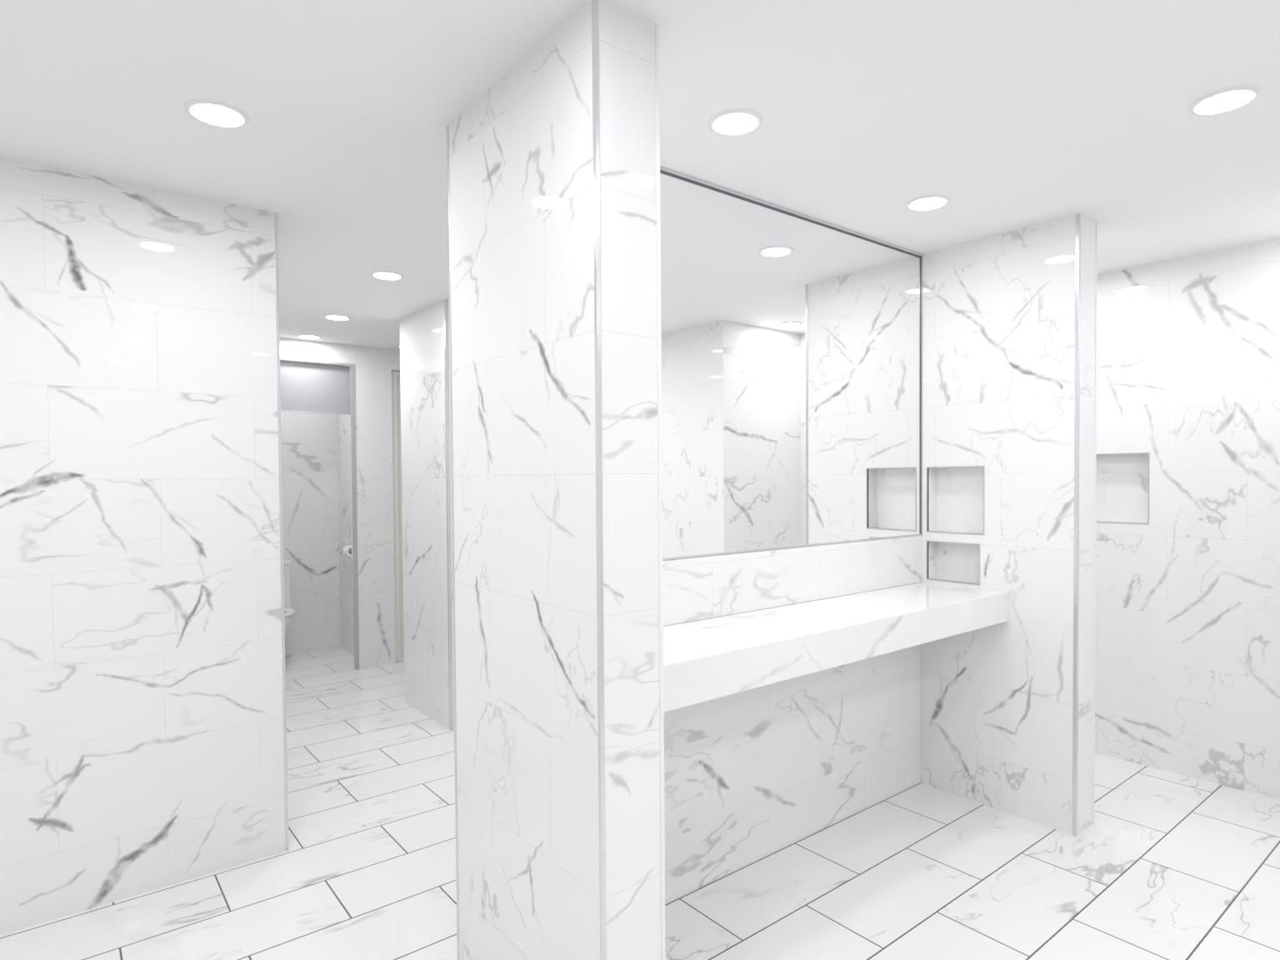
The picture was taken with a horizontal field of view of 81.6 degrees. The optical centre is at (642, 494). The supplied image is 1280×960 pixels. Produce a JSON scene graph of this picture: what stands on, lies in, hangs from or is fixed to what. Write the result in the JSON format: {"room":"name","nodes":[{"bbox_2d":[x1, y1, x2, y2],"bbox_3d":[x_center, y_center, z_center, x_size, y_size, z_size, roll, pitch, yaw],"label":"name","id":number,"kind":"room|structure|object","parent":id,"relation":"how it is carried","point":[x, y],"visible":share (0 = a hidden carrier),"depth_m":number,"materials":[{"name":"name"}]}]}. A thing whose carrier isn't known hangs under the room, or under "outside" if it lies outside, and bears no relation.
{"room":"public restroom","nodes":[
{"label":"public restroom","id":0,"kind":"room"},
{"bbox_2d":[0,157,285,935],"bbox_3d":[-3.613,0.154,3.561,2.590,2.440,3.931,-1,2,-39],"label":"wall","id":1,"kind":"structure","parent":0,"point":[142,746],"depth_m":2.54,"materials":[{"name":"stone"}]},
{"bbox_2d":[274,212,288,851],"bbox_3d":[-1.379,0.153,2.833,0.010,2.440,0.010,-1,2,-39],"label":"trim","id":2,"kind":"structure","parent":1,"relation":"attached to","point":[275,213],"depth_m":2.83,"materials":[{"name":"metal"}]},
{"bbox_2d":[280,360,340,654],"bbox_3d":[-3.070,0.098,6.029,1.340,2.440,0.150,-1,2,-39],"label":"wall","id":3,"kind":"structure","parent":0,"point":[309,441],"depth_m":6.19,"materials":[{"name":"stone"}]},
{"bbox_2d":[280,337,354,365],"bbox_3d":[-2.518,-1.042,5.351,0.820,0.140,0.130,-1,2,-39],"label":"lintel","id":4,"kind":"object","parent":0,"point":[289,347],"visible":0.57,"depth_m":5.39,"materials":[{"name":"paint"}]},
{"bbox_2d":[280,360,350,414],"bbox_3d":[-2.504,-0.775,5.341,0.820,0.365,0.020,-1,2,-39],"label":"wall","id":5,"kind":"structure","parent":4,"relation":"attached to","point":[306,387],"depth_m":5.42,"materials":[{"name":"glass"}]},
{"bbox_2d":[337,365,353,654],"bbox_3d":[-2.318,0.091,6.073,0.110,2.440,0.720,-1,2,-39],"label":"wall","id":6,"kind":"structure","parent":0,"point":[343,421],"depth_m":6.20,"materials":[{"name":"stone"}]},
{"bbox_2d":[340,538,351,558],"bbox_3d":[-2.345,0.429,5.944,0.104,0.150,0.145,-1,2,-39],"label":"toilet paper holder","id":7,"kind":"object","parent":6,"relation":"attached to","point":[346,551],"visible":0.65,"depth_m":5.91,"materials":[{"name":"white ceramic"}]},
{"bbox_2d":[349,345,395,669],"bbox_3d":[-2.080,0.097,5.719,0.280,2.440,0.130,-1,2,-39],"label":"wall","id":8,"kind":"structure","parent":0,"point":[373,409],"depth_m":5.67,"materials":[{"name":"stone"}]},
{"bbox_2d":[280,357,349,365],"bbox_3d":[-2.489,-0.964,5.289,0.785,0.015,0.004,-1,2,-39],"label":"trim","id":9,"kind":"structure","parent":8,"relation":"attached to","point":[282,358],"depth_m":5.38,"materials":[{"name":"metal"}]},
{"bbox_2d":[350,363,359,669],"bbox_3d":[-2.160,0.171,5.569,0.035,2.300,0.004,-1,2,-39],"label":"trim","id":10,"kind":"structure","parent":8,"relation":"attached to","point":[352,365],"depth_m":5.57,"materials":[{"name":"metal"}]},
{"bbox_2d":[390,349,399,371],"bbox_3d":[-1.682,-1.053,6.019,0.760,0.160,0.130,-1,2,-39],"label":"lintel","id":11,"kind":"object","parent":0,"point":[395,353],"depth_m":5.75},
{"bbox_2d":[399,300,454,729],"bbox_3d":[-0.292,0.093,5.278,2.616,2.440,0.697,-1,2,-39],"label":"wall","id":12,"kind":"structure","parent":0,"point":[422,332],"depth_m":4.44,"materials":[{"name":"stone"}]},
{"bbox_2d":[443,299,453,730],"bbox_3d":[-1.096,0.122,4.199,0.018,2.440,0.018,-1,2,-39],"label":"trim","id":13,"kind":"structure","parent":12,"relation":"attached to","point":[446,301],"depth_m":4.19,"materials":[{"name":"metal"}]},
{"bbox_2d":[448,0,661,959],"bbox_3d":[-0.253,0.165,1.922,0.172,2.440,0.736,-1,2,-39],"label":"wall","id":14,"kind":"structure","parent":0,"point":[521,155],"depth_m":1.71,"materials":[{"name":"stone"}]},
{"bbox_2d":[446,125,459,959],"bbox_3d":[-0.546,0.162,2.155,0.010,2.440,0.010,-1,2,-39],"label":"trim","id":15,"kind":"structure","parent":14,"relation":"attached to","point":[447,127],"depth_m":2.15,"materials":[{"name":"metal"}]},
{"bbox_2d":[591,0,606,959],"bbox_3d":[-0.090,0.171,1.584,0.010,2.440,0.010,-1,2,-39],"label":"trim","id":16,"kind":"structure","parent":14,"relation":"attached to","point":[594,2],"depth_m":1.58,"materials":[{"name":"metal"}]},
{"bbox_2d":[655,24,665,959],"bbox_3d":[0.040,0.168,1.688,0.010,2.440,0.010,-1,2,-39],"label":"trim","id":17,"kind":"structure","parent":14,"relation":"attached to","point":[657,27],"depth_m":1.68,"materials":[{"name":"silver metal"}]},
{"bbox_2d":[0,0,1279,349],"bbox_3d":[-0.459,-1.119,2.624,6.400,0.100,9.300,-1,2,-39],"label":"ceiling","id":18,"kind":"structure","parent":0,"point":[1020,113],"depth_m":2.05,"materials":[{"name":"white paint"}]},
{"bbox_2d":[184,98,249,128],"bbox_3d":[-1.171,-1.047,2.044,0.158,0.008,0.158,-1,2,-39],"label":"recessed light","id":19,"kind":"object","parent":18,"relation":"in","point":[214,112],"visible":1,"depth_m":2.04,"materials":[{"name":"white plastic"}]},
{"bbox_2d":[296,334,321,339],"bbox_3d":[-2.333,-1.106,5.197,0.158,0.008,0.158,-1,2,-39],"label":"recessed light","id":20,"kind":"object","parent":18,"relation":"in","point":[302,336],"visible":1,"depth_m":5.19,"materials":[{"name":"white plastic"}]},
{"bbox_2d":[323,314,350,320],"bbox_3d":[-1.889,-1.097,4.593,0.158,0.008,0.158,-1,2,-39],"label":"recessed light","id":21,"kind":"object","parent":18,"relation":"in","point":[332,317],"visible":1,"depth_m":4.59,"materials":[{"name":"white plastic"}]},
{"bbox_2d":[370,270,404,279],"bbox_3d":[-1.260,-1.081,3.661,0.158,0.008,0.158,-1,2,-39],"label":"recessed light","id":22,"kind":"object","parent":18,"relation":"in","point":[385,275],"visible":1,"depth_m":3.66,"materials":[{"name":"white plastic"}]},
{"bbox_2d":[707,108,763,135],"bbox_3d":[0.266,-1.059,2.116,0.158,0.008,0.158,-1,2,-39],"label":"recessed light","id":23,"kind":"object","parent":18,"relation":"in","point":[734,122],"visible":1,"depth_m":2.11,"materials":[{"name":"white plastic"}]},
{"bbox_2d":[905,194,950,210],"bbox_3d":[1.057,-1.079,2.747,0.158,0.008,0.158,-1,2,-39],"label":"recessed light","id":24,"kind":"object","parent":18,"relation":"in","point":[926,202],"visible":1,"depth_m":2.74,"materials":[{"name":"white plastic"}]},
{"bbox_2d":[1187,85,1261,115],"bbox_3d":[1.579,-1.067,2.013,0.158,0.008,0.158,-1,2,-39],"label":"recessed light","id":25,"kind":"object","parent":18,"relation":"in","point":[1224,100],"visible":1,"depth_m":2.01,"materials":[{"name":"white plastic"}]},
{"bbox_2d":[0,647,1279,959],"bbox_3d":[-0.440,1.420,2.679,6.400,0.100,9.300,-1,2,-39],"label":"floor","id":26,"kind":"structure","parent":0,"point":[1169,866],"depth_m":2.62,"materials":[{"name":"tile"}]},
{"bbox_2d":[283,559,294,638],"bbox_3d":[-2.900,0.928,5.713,0.420,0.789,0.572,-1,2,-39],"label":"toilet","id":27,"kind":"object","parent":26,"relation":"on","point":[289,612],"visible":0.2,"depth_m":5.89,"materials":[{"name":"white ceramic"}]},
{"bbox_2d":[662,535,919,904],"bbox_3d":[0.435,0.140,2.843,2.053,2.440,0.153,-1,2,-39],"label":"wall","id":28,"kind":"structure","parent":0,"point":[750,775],"depth_m":2.84,"materials":[{"name":"stone"}]},
{"bbox_2d":[660,165,923,559],"bbox_3d":[0.483,-0.436,2.765,2.051,1.284,0.013,-1,2,-39],"label":"vanity mirror","id":29,"kind":"object","parent":28,"relation":"attached to","point":[792,341],"visible":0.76,"depth_m":2.80,"materials":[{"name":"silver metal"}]},
{"bbox_2d":[662,535,922,625],"bbox_3d":[0.487,0.316,2.783,2.051,0.215,0.010,-1,2,-39],"label":"backsplash","id":30,"kind":"structure","parent":28,"relation":"attached to","point":[708,587],"depth_m":2.81,"materials":[{"name":"stone"}]},
{"bbox_2d":[663,582,1008,711],"bbox_3d":[0.615,0.487,2.628,2.051,0.122,0.394,-1,2,-39],"label":"countertop","id":31,"kind":"structure","parent":28,"relation":"attached to","point":[704,660],"depth_m":2.44,"materials":[{"name":"stone"}]},
{"bbox_2d":[920,214,1095,834],"bbox_3d":[1.514,0.123,3.276,0.174,2.440,0.823,-1,2,-39],"label":"wall","id":32,"kind":"structure","parent":0,"point":[997,700],"depth_m":3.10,"materials":[{"name":"stone"}]},
{"bbox_2d":[926,540,979,584],"bbox_3d":[1.387,0.301,3.308,0.012,0.180,0.252,-1,2,-39],"label":"trim","id":33,"kind":"structure","parent":32,"relation":"attached to","point":[927,540],"depth_m":3.31,"materials":[{"name":"metal"}]},
{"bbox_2d":[926,465,984,534],"bbox_3d":[1.391,0.024,3.295,0.012,0.299,0.270,-1,2,-39],"label":"trim","id":34,"kind":"structure","parent":32,"relation":"attached to","point":[957,466],"depth_m":3.27,"materials":[{"name":"metal"}]},
{"bbox_2d":[1072,213,1080,836],"bbox_3d":[1.703,0.129,2.907,0.014,2.440,0.014,-1,2,-39],"label":"trim","id":35,"kind":"structure","parent":32,"relation":"attached to","point":[1077,262],"depth_m":2.90,"materials":[{"name":"metal"}]},
{"bbox_2d":[1092,222,1097,824],"bbox_3d":[1.834,0.126,3.010,0.010,2.440,0.010,-1,2,-39],"label":"trim","id":36,"kind":"structure","parent":32,"relation":"attached to","point":[1096,222],"depth_m":3.00,"materials":[{"name":"silver metal"}]},
{"bbox_2d":[1095,239,1279,799],"bbox_3d":[2.004,0.097,4.337,0.200,2.440,3.638,-1,2,-39],"label":"wall","id":37,"kind":"structure","parent":0,"point":[1187,612],"depth_m":3.47,"materials":[{"name":"stone"}]},
{"bbox_2d":[1095,452,1149,524],"bbox_3d":[2.358,-0.032,3.737,0.012,0.350,0.345,-1,2,-39],"label":"trim","id":38,"kind":"structure","parent":37,"relation":"attached to","point":[1127,452],"depth_m":3.63,"materials":[{"name":"metal"}]},
{"bbox_3d":[-1.011,0.085,5.903,0.100,2.440,1.176,-1,2,-39],"label":"wall","id":39,"kind":"structure","parent":0,"visible":0},
{"bbox_2d":[391,370,404,662],"bbox_3d":[-1.661,0.170,6.029,0.750,2.275,0.110,-1,2,-39],"label":"door","id":40,"kind":"structure","parent":39,"relation":"in","point":[396,384],"depth_m":5.80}
]}

